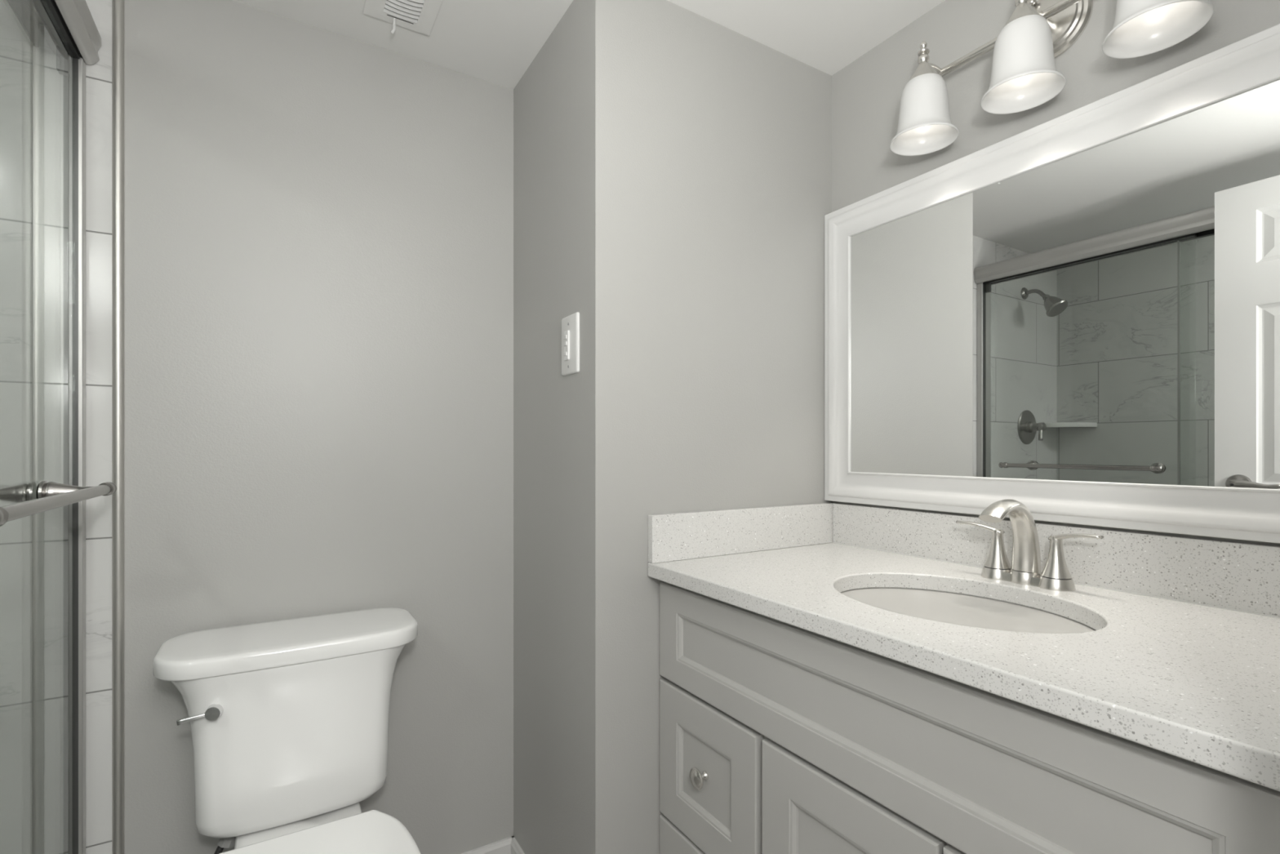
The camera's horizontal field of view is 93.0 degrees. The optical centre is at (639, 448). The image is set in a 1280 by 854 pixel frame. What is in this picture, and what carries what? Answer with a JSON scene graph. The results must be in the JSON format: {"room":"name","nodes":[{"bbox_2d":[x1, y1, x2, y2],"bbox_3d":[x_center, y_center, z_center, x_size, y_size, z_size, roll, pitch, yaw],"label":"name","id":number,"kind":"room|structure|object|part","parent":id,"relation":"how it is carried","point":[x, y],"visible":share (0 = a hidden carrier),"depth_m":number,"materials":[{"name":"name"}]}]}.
{"room":"bathroom","nodes":[
{"label":"bathroom","id":0,"kind":"room"},
{"bbox_2d":[0,0,513,853],"bbox_3d":[-1.089,0.080,1.328,1.884,2.170,0.120,0,0,-31],"label":"wall","id":1,"kind":"structure","parent":0,"point":[318,223],"depth_m":1.41,"materials":[{"name":"grey paint"}]},
{"bbox_2d":[2,0,101,853],"bbox_3d":[-0.738,0.104,0.541,0.102,1.918,1.588,0,0,-31],"label":"shower door frame","id":2,"kind":"object","parent":1,"relation":"attached to","point":[58,78],"visible":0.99,"depth_m":1.20,"materials":[{"name":"grey metal"}]},
{"bbox_3d":[-0.737,-0.817,0.540,0.102,0.076,1.586,0,0,-31],"label":"header rail","id":3,"kind":"part","parent":2,"relation":"part of","materials":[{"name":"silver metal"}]},
{"bbox_2d":[0,0,116,526],"bbox_3d":[-0.908,0.110,0.886,0.134,1.850,0.766,0,0,-31],"label":"door","id":4,"kind":"structure","parent":1,"relation":"in","point":[31,499],"depth_m":1.01,"materials":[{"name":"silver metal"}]},
{"bbox_3d":[-0.927,-0.794,0.875,0.024,0.042,0.766,0,0,-31],"label":"rail","id":5,"kind":"part","parent":4,"relation":"part of","materials":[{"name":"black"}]},
{"bbox_3d":[-0.979,0.076,1.038,0.070,0.042,0.042,0,0,-31],"label":"bar post","id":6,"kind":"part","parent":4,"relation":"part of","materials":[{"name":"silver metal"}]},
{"bbox_2d":[111,0,124,853],"bbox_3d":[-1.081,0.080,1.257,0.019,2.170,0.012,0,0,-31],"label":"trim","id":7,"kind":"structure","parent":1,"relation":"attached to","point":[117,6],"depth_m":1.25,"materials":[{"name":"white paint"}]},
{"bbox_2d":[461,835,514,853],"bbox_3d":[-0.709,1.125,1.481,0.835,0.079,0.012,0,0,-31],"label":"baseboard","id":8,"kind":"structure","parent":1,"relation":"attached to","point":[503,846],"depth_m":1.67,"materials":[{"name":"white paint"}]},
{"bbox_2d":[513,4,571,853],"bbox_3d":[-0.204,0.080,1.569,0.120,2.170,0.385,0,0,-31],"label":"wall","id":9,"kind":"structure","parent":0,"point":[542,97],"depth_m":1.52,"materials":[{"name":"grey paint"}]},
{"bbox_2d":[511,836,524,853],"bbox_3d":[-0.226,1.125,1.478,0.012,0.079,0.517,0,0,-31],"label":"baseboard","id":10,"kind":"structure","parent":9,"relation":"attached to","point":[516,848],"depth_m":1.66,"materials":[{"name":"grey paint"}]},
{"bbox_2d":[561,311,579,376],"bbox_3d":[-0.161,-0.234,1.371,0.012,0.133,0.087,0,0,-31],"label":"light switch","id":11,"kind":"object","parent":9,"relation":"attached to","point":[570,324],"visible":1,"depth_m":1.36,"materials":[{"name":"white plastic"}]},
{"bbox_2d":[232,0,945,88],"bbox_3d":[0.202,-1.055,-0.135,2.578,0.100,3.960,0,0,-31],"label":"ceiling","id":12,"kind":"structure","parent":0,"point":[496,42],"depth_m":1.45,"materials":[{"name":"white paint"}]},
{"bbox_2d":[362,0,443,35],"bbox_3d":[-0.506,-0.990,1.324,0.148,0.029,0.266,0,0,-31],"label":"ceiling vent","id":13,"kind":"object","parent":12,"relation":"in","point":[417,15],"visible":1,"depth_m":1.39,"materials":[{"name":"white paint"}]},
{"bbox_3d":[-0.576,-0.988,1.422,0.010,0.025,0.026,0,0,-40],"label":"damper lever","id":14,"kind":"part","parent":13,"relation":"part of","materials":[{"name":"white paint"}]},
{"bbox_2d":[571,0,831,853],"bbox_3d":[0.233,0.080,1.538,0.834,2.170,0.120,0,0,-31],"label":"wall","id":15,"kind":"structure","parent":0,"point":[701,148],"depth_m":1.37,"materials":[{"name":"grey paint"}]},
{"bbox_2d":[831,0,1279,546],"bbox_3d":[0.881,0.080,1.155,0.120,2.170,1.205,0,0,-31],"label":"wall","id":16,"kind":"structure","parent":0,"point":[866,93],"depth_m":1.32,"materials":[{"name":"grey paint"}]},
{"bbox_2d":[889,0,1213,155],"bbox_3d":[0.721,-0.765,1.126,0.182,0.235,0.527,0,0,-31],"label":"vanity light","id":17,"kind":"object","parent":16,"relation":"attached to","point":[1024,75],"visible":1,"depth_m":1.12,"materials":[{"name":"white glass"}]},
{"bbox_3d":[0.598,-0.713,1.282,0.133,0.130,0.133,0,0,-31],"label":"lamp shade","id":18,"kind":"part","parent":17,"relation":"part of","materials":[{"name":"white glass"}]},
{"bbox_3d":[0.627,-0.811,1.299,0.060,0.018,0.011,0,0,-31],"label":"lamp arm","id":19,"kind":"part","parent":17,"relation":"part of","materials":[{"name":"silver metal"}]},
{"bbox_3d":[0.700,-0.713,1.114,0.133,0.130,0.133,0,0,-31],"label":"lamp shade","id":20,"kind":"part","parent":17,"relation":"part of","materials":[{"name":"white glass"}]},
{"bbox_3d":[0.764,-0.867,1.182,0.019,0.015,0.015,0,0,-31],"label":"canopy knob","id":21,"kind":"part","parent":17,"relation":"part of","materials":[{"name":"silver metal"}]},
{"bbox_3d":[0.802,-0.713,0.945,0.133,0.130,0.133,0,0,-31],"label":"lamp shade","id":22,"kind":"part","parent":17,"relation":"part of","materials":[{"name":"white glass"}]},
{"bbox_2d":[824,23,1279,542],"bbox_3d":[0.782,-0.241,1.168,0.034,0.762,1.078,0,0,-31],"label":"framed mirror","id":23,"kind":"object","parent":16,"relation":"attached to","point":[1073,317],"visible":1,"depth_m":1.11,"materials":[{"name":"white paint"}]},
{"bbox_2d":[832,502,1279,616],"bbox_3d":[0.794,0.199,1.163,0.019,0.104,1.060,0,0,-31],"label":"backsplash","id":24,"kind":"structure","parent":16,"relation":"attached to","point":[1238,575],"depth_m":1.07,"materials":[{"name":"white stone"}]},
{"bbox_3d":[0.202,1.215,-0.135,2.578,0.100,3.960,0,0,-31],"label":"floor","id":25,"kind":"structure","parent":0,"visible":0},
{"bbox_2d":[152,607,421,853],"bbox_3d":[-0.605,0.778,1.089,0.480,0.773,0.790,0,0,-31],"label":"toilet","id":26,"kind":"object","parent":25,"relation":"on","point":[288,718],"visible":1,"depth_m":1.21,"materials":[{"name":"white ceramic"}]},
{"bbox_3d":[-0.828,0.502,1.131,0.055,0.017,0.008,0,0,-30],"label":"lever arm","id":27,"kind":"part","parent":26,"relation":"part of","materials":[{"name":"silver metal"}]},
{"bbox_3d":[-0.807,0.498,1.156,0.035,0.035,0.038,0,0,-17],"label":"flush lever","id":28,"kind":"part","parent":26,"relation":"part of","materials":[{"name":"silver metal"}]},
{"bbox_3d":[-0.738,0.411,1.309,0.480,0.038,0.240,0,0,-31],"label":"tank lid","id":29,"kind":"part","parent":26,"relation":"part of","materials":[{"name":"white ceramic"}]},
{"bbox_3d":[-0.737,0.598,1.306,0.444,0.338,0.230,0,0,-31],"label":"tank","id":30,"kind":"part","parent":26,"relation":"part of","materials":[{"name":"white ceramic"}]},
{"bbox_3d":[-0.530,0.739,0.964,0.370,0.019,0.472,0,0,-31],"label":"seat lid","id":31,"kind":"part","parent":26,"relation":"part of","materials":[{"name":"white plastic"}]},
{"bbox_2d":[659,581,1279,853],"bbox_3d":[0.545,0.724,1.025,0.584,0.882,1.077,0,0,-31],"label":"vanity cabinet","id":32,"kind":"object","parent":25,"relation":"on","point":[776,736],"visible":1,"depth_m":0.89,"materials":[{"name":"grey paint"}]},
{"bbox_3d":[0.133,0.934,1.219,0.020,0.238,0.315,0,0,-31],"label":"drawer","id":33,"kind":"part","parent":32,"relation":"part of","materials":[{"name":"grey paint"}]},
{"bbox_3d":[0.119,0.657,1.212,0.030,0.042,0.042,0,0,-31],"label":"knob","id":34,"kind":"part","parent":32,"relation":"part of","materials":[{"name":"silver metal"}]},
{"bbox_3d":[0.133,0.660,1.219,0.020,0.294,0.315,0,0,-31],"label":"drawer","id":35,"kind":"part","parent":32,"relation":"part of","materials":[{"name":"grey paint"}]},
{"bbox_3d":[0.307,0.783,0.931,0.020,0.540,0.331,0,0,-31],"label":"cabinet door","id":36,"kind":"part","parent":32,"relation":"part of","materials":[{"name":"grey paint"}]},
{"bbox_3d":[0.483,0.783,0.640,0.020,0.540,0.338,0,0,-31],"label":"cabinet door","id":37,"kind":"part","parent":32,"relation":"part of","materials":[{"name":"grey paint"}]},
{"bbox_2d":[648,502,1279,791],"bbox_3d":[0.546,0.214,1.025,0.586,0.136,1.080,0,0,-31],"label":"countertop","id":38,"kind":"structure","parent":32,"relation":"on","point":[1181,658],"depth_m":0.94,"materials":[{"name":"white stone"}]},
{"bbox_2d":[846,587,1095,630],"bbox_3d":[0.529,0.380,1.025,0.372,0.196,0.472,0,0,-31],"label":"undermount sink","id":39,"kind":"object","parent":38,"relation":"in","point":[864,588],"visible":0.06,"depth_m":1.14,"materials":[{"name":"white ceramic"}]},
{"bbox_2d":[955,498,1103,591],"bbox_3d":[0.712,0.172,1.130,0.185,0.158,0.190,0,0,13],"label":"bathroom faucet","id":40,"kind":"object","parent":38,"relation":"on","point":[1025,568],"visible":1,"depth_m":1.11,"materials":[{"name":"silver metal"}]},
{"bbox_3d":[0.674,0.157,1.205,0.019,0.020,0.085,0,0,-39],"label":"lever","id":41,"kind":"part","parent":40,"relation":"part of","materials":[{"name":"silver metal"}]},
{"bbox_3d":[0.695,0.241,1.179,0.057,0.020,0.057,0,0,-31],"label":"handle","id":42,"kind":"part","parent":40,"relation":"part of","materials":[{"name":"silver metal"}]},
{"bbox_3d":[0.695,0.194,1.179,0.046,0.073,0.046,0,0,-31],"label":"handle","id":43,"kind":"part","parent":40,"relation":"part of","materials":[{"name":"silver metal"}]},
{"bbox_3d":[0.678,0.161,1.109,0.147,0.137,0.047,0,0,-31],"label":"spout","id":44,"kind":"part","parent":40,"relation":"part of","materials":[{"name":"silver metal"}]},
{"bbox_3d":[0.721,0.243,1.135,0.040,0.016,0.140,0,0,-31],"label":"deck plate","id":45,"kind":"part","parent":40,"relation":"part of","materials":[{"name":"silver metal"}]},
{"bbox_3d":[0.721,0.240,1.135,0.053,0.022,0.053,0,0,-31],"label":"spout","id":46,"kind":"part","parent":40,"relation":"part of","materials":[{"name":"silver metal"}]},
{"bbox_3d":[0.748,0.194,1.091,0.046,0.073,0.046,0,0,-31],"label":"handle","id":47,"kind":"part","parent":40,"relation":"part of","materials":[{"name":"silver metal"}]},
{"bbox_3d":[0.748,0.241,1.091,0.057,0.020,0.057,0,0,-31],"label":"handle","id":48,"kind":"part","parent":40,"relation":"part of","materials":[{"name":"silver metal"}]},
{"bbox_3d":[0.761,0.157,1.062,0.019,0.020,0.085,0,0,-23],"label":"lever","id":49,"kind":"part","parent":40,"relation":"part of","materials":[{"name":"silver metal"}]}
]}

